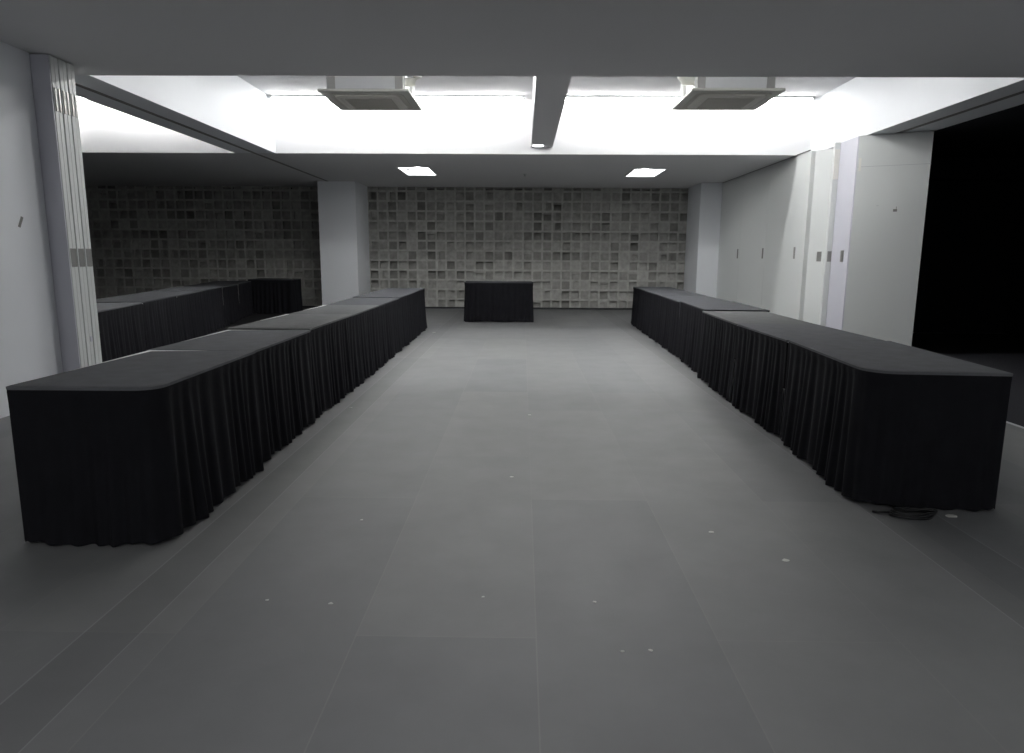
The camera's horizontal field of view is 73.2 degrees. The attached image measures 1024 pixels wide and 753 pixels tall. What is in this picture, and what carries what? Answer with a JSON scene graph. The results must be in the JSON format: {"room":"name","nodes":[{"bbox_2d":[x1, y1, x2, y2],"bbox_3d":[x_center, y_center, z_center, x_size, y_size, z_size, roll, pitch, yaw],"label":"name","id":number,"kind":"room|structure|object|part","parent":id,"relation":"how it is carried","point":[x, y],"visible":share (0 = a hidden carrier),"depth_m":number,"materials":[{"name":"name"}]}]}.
{"room":"exhibition hall","nodes":[
{"label":"exhibition hall","id":0,"kind":"room"},
{"bbox_2d":[0,41,62,417],"bbox_3d":[-4.632,-0.518,1.709,0.600,3.100,9.400,0,10,1],"label":"wall","id":1,"kind":"structure","parent":0,"point":[30,349],"depth_m":6.00,"materials":[{"name":"white paint"}]},
{"bbox_2d":[18,216,22,227],"bbox_3d":[-4.262,-1.341,5.986,0.001,0.100,0.080,0,10,1],"label":"handle","id":2,"kind":"object","parent":1,"relation":"attached to","point":[21,217],"depth_m":5.98,"materials":[{"name":"grey metal"}]},
{"bbox_2d":[75,83,326,180],"bbox_3d":[-4.469,-3.751,11.219,0.060,0.026,10.550,0,10,1],"label":"trim","id":3,"kind":"structure","parent":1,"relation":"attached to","point":[76,84],"depth_m":9.27,"materials":[{"name":"grey metal"}]},
{"bbox_2d":[317,181,369,305],"bbox_3d":[-4.176,-3.227,17.304,0.900,3.099,1.328,0,10,1],"label":"column","id":4,"kind":"structure","parent":0,"point":[342,205],"depth_m":16.68,"materials":[{"name":"white paint"}]},
{"bbox_2d":[85,185,687,307],"bbox_3d":[-3.840,-3.353,18.039,17.750,3.100,0.170,0,10,1],"label":"wall","id":5,"kind":"structure","parent":0,"point":[577,247],"depth_m":17.93,"materials":[{"name":"tile"}]},
{"bbox_2d":[223,305,631,309],"bbox_3d":[-4.125,-1.834,18.211,17.200,0.045,0.019,0,10,1],"label":"baseboard","id":6,"kind":"structure","parent":5,"relation":"attached to","point":[223,305],"depth_m":18.13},
{"bbox_2d":[0,307,1023,752],"bbox_3d":[-1.390,0.090,7.803,23.400,0.153,21.700,0,10,1],"label":"floor","id":7,"kind":"structure","parent":0,"point":[878,632],"depth_m":2.85,"materials":[{"name":"grey plastic"}]},
{"bbox_2d":[29,54,101,371],"bbox_3d":[-4.540,-1.350,6.524,0.913,3.090,0.356,0,10,1],"label":"partition","id":8,"kind":"structure","parent":7,"relation":"on","point":[53,79],"depth_m":6.40,"materials":[{"name":"laminate"}]},
{"bbox_3d":[-4.546,-1.336,6.387,0.905,3.070,0.052,0,10,1],"label":"panel","id":9,"kind":"part","parent":8,"relation":"part of","materials":[{"name":"laminate"}]},
{"bbox_3d":[-4.547,-1.346,6.444,0.901,3.070,0.052,0,10,1],"label":"panel","id":10,"kind":"part","parent":8,"relation":"part of","materials":[{"name":"laminate"}]},
{"bbox_3d":[-4.096,-1.111,6.449,0.007,0.170,0.085,0,10,1],"label":"handle","id":11,"kind":"part","parent":8,"relation":"part of","materials":[{"name":"grey metal"}]},
{"bbox_3d":[-4.544,-1.356,6.501,0.905,3.070,0.052,0,10,1],"label":"panel","id":12,"kind":"part","parent":8,"relation":"part of","materials":[{"name":"laminate"}]},
{"bbox_3d":[-4.545,-1.366,6.558,0.901,3.070,0.052,0,10,1],"label":"panel","id":13,"kind":"part","parent":8,"relation":"part of","materials":[{"name":"laminate"}]},
{"bbox_3d":[-4.094,-1.131,6.563,0.007,0.170,0.085,0,10,1],"label":"handle","id":14,"kind":"part","parent":8,"relation":"part of","materials":[{"name":"grey metal"}]},
{"bbox_3d":[-4.542,-1.376,6.615,0.905,3.070,0.052,0,10,1],"label":"panel","id":15,"kind":"part","parent":8,"relation":"part of","materials":[{"name":"laminate"}]},
{"bbox_3d":[-4.543,-1.386,6.673,0.901,3.070,0.052,0,10,1],"label":"panel","id":16,"kind":"part","parent":8,"relation":"part of","materials":[{"name":"laminate"}]},
{"bbox_3d":[-4.092,-1.150,6.678,0.007,0.170,0.085,0,10,1],"label":"handle","id":17,"kind":"part","parent":8,"relation":"part of","materials":[{"name":"grey metal"}]},
{"bbox_2d":[97,302,145,361],"bbox_3d":[-4.894,-0.426,7.990,0.821,0.763,1.538,-1,10,-10],"label":"table","id":18,"kind":"object","parent":7,"relation":"on","point":[121,325],"visible":0.21,"depth_m":8.01,"materials":[{"name":"black fabric"}]},
{"bbox_2d":[6,350,263,546],"bbox_3d":[-1.953,0.318,3.809,0.742,0.765,1.307,0,10,0],"label":"table","id":19,"kind":"object","parent":7,"relation":"on","point":[143,447],"visible":1,"depth_m":3.24,"materials":[{"name":"black fabric"}]},
{"bbox_2d":[96,295,181,349],"bbox_3d":[-5.173,-0.687,9.464,0.822,0.769,1.492,-1,10,-10],"label":"table","id":20,"kind":"object","parent":7,"relation":"on","point":[162,328],"visible":0.48,"depth_m":9.41,"materials":[{"name":"black fabric"}]},
{"bbox_2d":[123,291,206,340],"bbox_3d":[-5.447,-0.938,10.918,0.822,0.762,1.492,-1,10,-10],"label":"table","id":21,"kind":"object","parent":7,"relation":"on","point":[190,303],"visible":0.53,"depth_m":10.91,"materials":[{"name":"black fabric"}]},
{"bbox_2d":[154,286,224,333],"bbox_3d":[-5.722,-1.195,12.370,0.822,0.769,1.492,-1,10,-10],"label":"table","id":22,"kind":"object","parent":7,"relation":"on","point":[212,295],"visible":0.62,"depth_m":12.32,"materials":[{"name":"black fabric"}]},
{"bbox_2d":[182,284,240,325],"bbox_3d":[-5.997,-1.446,13.823,0.822,0.762,1.492,-1,10,-10],"label":"table","id":23,"kind":"object","parent":7,"relation":"on","point":[230,291],"visible":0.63,"depth_m":13.76,"materials":[{"name":"black fabric"}]},
{"bbox_2d":[200,281,253,318],"bbox_3d":[-6.271,-1.704,15.275,0.822,0.769,1.492,-1,10,-10],"label":"table","id":24,"kind":"object","parent":7,"relation":"on","point":[244,287],"visible":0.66,"depth_m":15.19,"materials":[{"name":"black fabric"}]},
{"bbox_2d":[146,330,315,462],"bbox_3d":[-1.973,0.098,5.088,0.742,0.761,1.272,0,10,0],"label":"table","id":25,"kind":"object","parent":7,"relation":"on","point":[283,361],"visible":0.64,"depth_m":4.95,"materials":[{"name":"black fabric"}]},
{"bbox_2d":[248,278,302,313],"bbox_3d":[-5.649,-1.925,16.468,1.145,0.803,0.772,0,10,-1],"label":"table","id":26,"kind":"object","parent":7,"relation":"on","point":[269,295],"visible":0.93,"depth_m":16.14,"materials":[{"name":"black fabric"}]},
{"bbox_2d":[227,314,355,417],"bbox_3d":[-1.970,-0.139,6.423,0.742,0.770,1.412,1,10,1],"label":"table","id":27,"kind":"object","parent":7,"relation":"on","point":[331,337],"visible":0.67,"depth_m":6.27,"materials":[{"name":"black fabric"}]},
{"bbox_2d":[289,305,382,386],"bbox_3d":[-1.955,-0.380,7.820,0.742,0.765,1.412,0,10,0],"label":"table","id":28,"kind":"object","parent":7,"relation":"on","point":[367,348],"visible":0.53,"depth_m":7.69,"materials":[{"name":"black fabric"}]},
{"bbox_2d":[326,298,401,365],"bbox_3d":[-1.958,-0.634,9.296,0.741,0.760,1.572,0,10,0],"label":"table","id":29,"kind":"object","parent":7,"relation":"on","point":[389,310],"visible":0.51,"depth_m":9.19,"materials":[{"name":"black fabric"}]},
{"bbox_2d":[353,292,416,347],"bbox_3d":[-1.954,-0.900,10.798,0.742,0.771,1.462,0,10,0],"label":"table","id":30,"kind":"object","parent":7,"relation":"on","point":[407,312],"visible":0.61,"depth_m":10.64,"materials":[{"name":"black fabric"}]},
{"bbox_2d":[374,288,426,335],"bbox_3d":[-1.961,-1.157,12.283,0.742,0.768,1.537,0,10,0],"label":"table","id":31,"kind":"object","parent":7,"relation":"on","point":[419,293],"visible":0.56,"depth_m":12.24,"materials":[{"name":"black fabric"}]},
{"bbox_2d":[464,281,533,321],"bbox_3d":[-0.279,-1.598,14.686,1.476,0.833,0.668,0,10,0],"label":"table","id":32,"kind":"object","parent":7,"relation":"on","point":[495,301],"visible":1,"depth_m":14.38,"materials":[{"name":"black fabric"}]},
{"bbox_2d":[631,287,684,329],"bbox_3d":[2.794,-1.328,13.420,0.792,0.771,1.588,1,10,2],"label":"table","id":33,"kind":"object","parent":7,"relation":"on","point":[638,292],"visible":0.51,"depth_m":13.26,"materials":[{"name":"black fabric"}]},
{"bbox_2d":[642,290,705,341],"bbox_3d":[2.734,-1.053,11.847,0.791,0.768,1.592,1,10,2],"label":"table","id":34,"kind":"object","parent":7,"relation":"on","point":[650,323],"visible":0.48,"depth_m":11.71,"materials":[{"name":"black fabric"}]},
{"bbox_2d":[656,295,726,354],"bbox_3d":[2.679,-0.782,10.296,0.792,0.765,1.542,1,10,2],"label":"table","id":35,"kind":"object","parent":7,"relation":"on","point":[667,333],"visible":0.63,"depth_m":10.22,"materials":[{"name":"black fabric"}]},
{"bbox_2d":[676,301,769,371],"bbox_3d":[2.604,-0.517,8.741,0.792,0.774,1.584,1,10,3],"label":"table","id":36,"kind":"object","parent":7,"relation":"on","point":[690,318],"visible":0.54,"depth_m":8.67,"materials":[{"name":"black fabric"}]},
{"bbox_2d":[697,311,812,402],"bbox_3d":[2.475,-0.241,7.194,0.791,0.760,1.493,1,10,3],"label":"table","id":37,"kind":"object","parent":7,"relation":"on","point":[719,328],"visible":0.54,"depth_m":7.07,"materials":[{"name":"black fabric"}]},
{"bbox_2d":[732,324,884,434],"bbox_3d":[2.417,-0.006,5.837,0.792,0.761,1.267,1,10,1],"label":"table","id":38,"kind":"object","parent":7,"relation":"on","point":[760,357],"visible":0.56,"depth_m":5.69,"materials":[{"name":"black fabric"}]},
{"bbox_2d":[716,131,933,345],"bbox_3d":[5.029,-2.446,13.091,0.802,3.072,6.981,-1,10,-6],"label":"wall","id":39,"kind":"structure","parent":7,"relation":"on","point":[833,237],"depth_m":10.55,"materials":[{"name":"paint"}]},
{"bbox_3d":[4.990,-2.910,15.759,0.080,3.072,1.594,0,10,1],"label":"panel","id":40,"kind":"part","parent":39,"relation":"part of","materials":[{"name":"paint"}]},
{"bbox_3d":[4.965,-2.636,14.183,0.080,3.072,1.594,0,10,1],"label":"panel","id":41,"kind":"part","parent":39,"relation":"part of","materials":[{"name":"paint"}]},
{"bbox_2d":[723,150,810,182],"bbox_3d":[4.920,-4.135,13.781,0.015,0.016,5.080,0,10,1],"label":"trim","id":42,"kind":"structure","parent":39,"relation":"attached to","point":[808,150],"depth_m":12.78,"materials":[{"name":"grey metal"}]},
{"bbox_3d":[4.938,-2.336,12.459,0.080,3.072,1.894,0,10,1],"label":"panel","id":43,"kind":"part","parent":39,"relation":"part of","materials":[{"name":"paint"}]},
{"bbox_3d":[5.128,-2.130,11.285,0.060,3.070,0.583,-6,12,-31],"label":"panel","id":44,"kind":"part","parent":39,"relation":"part of","materials":[{"name":"paint"}]},
{"bbox_3d":[5.056,-1.977,11.364,0.007,0.160,0.080,-6,12,-31],"label":"handle","id":45,"kind":"part","parent":39,"relation":"part of","materials":[{"name":"grey metal"}]},
{"bbox_3d":[4.942,-1.870,10.746,0.065,0.160,0.007,0,10,1],"label":"handle","id":46,"kind":"part","parent":39,"relation":"part of","materials":[{"name":"grey metal"}]},
{"bbox_3d":[4.944,-2.039,10.754,0.095,3.070,0.070,0,10,1],"label":"panel","id":47,"kind":"part","parent":39,"relation":"part of","materials":[{"name":"paint"}]},
{"bbox_3d":[4.962,-1.811,10.377,0.007,0.170,0.100,0,10,1],"label":"handle","id":48,"kind":"part","parent":39,"relation":"part of","materials":[{"name":"grey metal"}]},
{"bbox_3d":[5.006,-1.983,10.438,0.080,3.070,0.560,0,10,1],"label":"panel","id":49,"kind":"part","parent":39,"relation":"part of","materials":[{"name":"white paint"}]},
{"bbox_3d":[5.384,-1.896,9.951,0.912,3.070,0.070,5,11,26],"label":"panel","id":50,"kind":"part","parent":39,"relation":"part of","materials":[{"name":"paint"}]},
{"bbox_2d":[897,91,1023,132],"bbox_3d":[5.380,-3.004,7.260,0.060,0.026,8.500,0,10,1],"label":"trim","id":51,"kind":"structure","parent":39,"relation":"attached to","point":[1021,92],"depth_m":8.22,"materials":[{"name":"grey metal"}]},
{"bbox_2d":[780,339,1012,510],"bbox_3d":[2.332,0.233,4.438,0.792,0.768,1.490,1,10,5],"label":"table","id":52,"kind":"object","parent":7,"relation":"on","point":[892,423],"visible":1,"depth_m":3.79,"materials":[{"name":"black fabric"}]},
{"bbox_2d":[872,507,937,519],"bbox_3d":[2.115,0.732,3.697,0.324,0.039,0.124,0,10,1],"label":"cable coil","id":53,"kind":"object","parent":7,"relation":"on","point":[900,512],"visible":1,"depth_m":3.68,"materials":[{"name":"black rubber"}]},
{"bbox_2d":[1006,421,1023,428],"bbox_3d":[4.185,0.508,5.149,0.030,0.004,9.700,0,10,1],"label":"trim","id":54,"kind":"structure","parent":7,"relation":"on","point":[1006,421],"depth_m":5.76,"materials":[{"name":"metal"}]},
{"bbox_2d":[0,0,1023,187],"bbox_3d":[-1.368,-3.554,7.169,23.400,1.050,21.700,0,10,1],"label":"ceiling","id":55,"kind":"structure","parent":0,"point":[278,47],"depth_m":6.36,"materials":[{"name":"paint"}]},
{"bbox_2d":[74,75,275,152],"bbox_3d":[-4.485,-3.871,9.321,0.700,0.900,5.210,0,10,1],"label":"beam","id":56,"kind":"structure","parent":55,"relation":"attached to","point":[230,109],"depth_m":9.34,"materials":[{"name":"white paint"}]},
{"bbox_2d":[270,95,327,99],"bbox_3d":[-2.996,-4.674,11.568,2.100,0.070,0.120,0,10,1],"label":"ceiling light","id":57,"kind":"object","parent":55,"relation":"attached to","point":[272,97],"visible":0.43,"depth_m":11.53,"materials":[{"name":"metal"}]},
{"bbox_2d":[317,76,421,110],"bbox_3d":[-1.636,-3.701,8.275,1.130,0.833,1.040,0,10,1],"label":"air conditioner","id":58,"kind":"object","parent":55,"relation":"attached to","point":[397,93],"depth_m":7.96,"materials":[{"name":"white plastic"}]},
{"bbox_3d":[-1.683,-3.338,8.339,1.040,0.030,1.040,0,10,1],"label":"frame panel","id":59,"kind":"part","parent":58,"relation":"part of","materials":[{"name":"white plastic"}]},
{"bbox_3d":[-1.683,-3.310,8.344,0.764,0.028,0.764,0,10,1],"label":"panel","id":60,"kind":"part","parent":58,"relation":"part of","materials":[{"name":"grey plastic"}]},
{"bbox_2d":[345,99,398,108],"bbox_3d":[-1.683,-3.297,8.357,0.540,0.008,0.542,0,10,1],"label":"ceiling vent","id":61,"kind":"object","parent":58,"relation":"in","point":[354,103],"depth_m":8.30,"materials":[{"name":"grey plastic"}]},
{"bbox_2d":[396,167,437,175],"bbox_3d":[-1.959,-4.256,14.358,0.670,0.038,1.376,0,10,1],"label":"recessed light","id":62,"kind":"object","parent":55,"relation":"in","point":[407,170],"visible":1,"depth_m":14.21,"materials":[{"name":"white plastic"}]},
{"bbox_2d":[399,168,434,174],"bbox_3d":[-1.959,-4.271,14.363,0.610,0.007,1.300,0,10,1],"label":"diffuser","id":63,"kind":"object","parent":62,"relation":"attached to","point":[408,171],"depth_m":14.36,"materials":[{"name":"white plastic"}]},
{"bbox_2d":[415,95,523,100],"bbox_3d":[-0.846,-4.656,11.538,2.100,0.070,0.120,0,10,1],"label":"ceiling light","id":64,"kind":"object","parent":55,"relation":"attached to","point":[417,97],"visible":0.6,"depth_m":11.49,"materials":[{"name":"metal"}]},
{"bbox_2d":[531,76,571,146],"bbox_3d":[0.475,-3.885,9.240,0.370,0.785,5.210,0,10,1],"label":"beam","id":65,"kind":"structure","parent":55,"relation":"attached to","point":[549,93],"depth_m":8.76,"materials":[{"name":"paint"}]},
{"bbox_2d":[532,144,544,146],"bbox_3d":[0.439,-3.892,11.620,0.220,0.018,0.220,0,10,1],"label":"recessed light","id":66,"kind":"object","parent":65,"relation":"attached to","point":[534,145],"visible":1,"depth_m":11.57,"materials":[{"name":"white plastic"}]},
{"bbox_2d":[565,95,679,100],"bbox_3d":[1.804,-4.633,11.500,2.100,0.070,0.120,0,10,1],"label":"ceiling light","id":67,"kind":"object","parent":55,"relation":"attached to","point":[568,97],"visible":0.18,"depth_m":11.45,"materials":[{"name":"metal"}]},
{"bbox_2d":[624,168,666,176],"bbox_3d":[2.772,-4.233,14.389,0.670,0.038,1.376,0,10,1],"label":"recessed light","id":68,"kind":"object","parent":55,"relation":"in","point":[636,172],"visible":1,"depth_m":14.30,"materials":[{"name":"white plastic"}]},
{"bbox_2d":[672,77,785,109],"bbox_3d":[2.493,-3.652,8.137,1.130,0.833,1.040,0,10,1],"label":"air conditioner","id":69,"kind":"object","parent":55,"relation":"attached to","point":[697,93],"depth_m":7.84,"materials":[{"name":"white plastic"}]},
{"bbox_2d":[696,98,754,108],"bbox_3d":[2.535,-3.247,8.218,0.540,0.008,0.542,0,10,1],"label":"ceiling vent","id":70,"kind":"object","parent":69,"relation":"in","point":[707,103],"depth_m":8.19,"materials":[{"name":"grey plastic"}]},
{"bbox_3d":[2.535,-3.260,8.205,0.764,0.028,0.764,0,10,1],"label":"panel","id":71,"kind":"part","parent":69,"relation":"part of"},
{"bbox_3d":[2.535,-3.289,8.200,1.040,0.030,1.040,0,10,1],"label":"frame panel","id":72,"kind":"part","parent":69,"relation":"part of","materials":[{"name":"white plastic"}]},
{"bbox_2d":[770,96,814,101],"bbox_3d":[3.953,-4.615,11.469,2.100,0.070,0.120,0,10,1],"label":"ceiling light","id":73,"kind":"object","parent":55,"relation":"attached to","point":[777,98],"visible":0.41,"depth_m":11.42,"materials":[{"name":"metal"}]},
{"bbox_2d":[684,183,722,297],"bbox_3d":[4.723,-3.154,17.192,0.500,3.099,1.298,0,10,1],"label":"column","id":74,"kind":"structure","parent":0,"point":[704,199],"depth_m":16.61,"materials":[{"name":"white paint"}]},
{"bbox_2d":[810,77,1023,150],"bbox_3d":[7.714,-3.841,9.134,5.300,1.050,5.210,0,10,1],"label":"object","id":75,"kind":"structure","parent":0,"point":[861,106],"depth_m":9.08,"materials":[{"name":"white paint"}]},
{"bbox_2d":[913,104,1023,335],"bbox_3d":[7.466,-1.683,8.827,3.550,3.100,18.200,0,10,1],"label":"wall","id":76,"kind":"structure","parent":0,"point":[971,279],"depth_m":12.58,"materials":[{"name":"black paint"}]}
]}

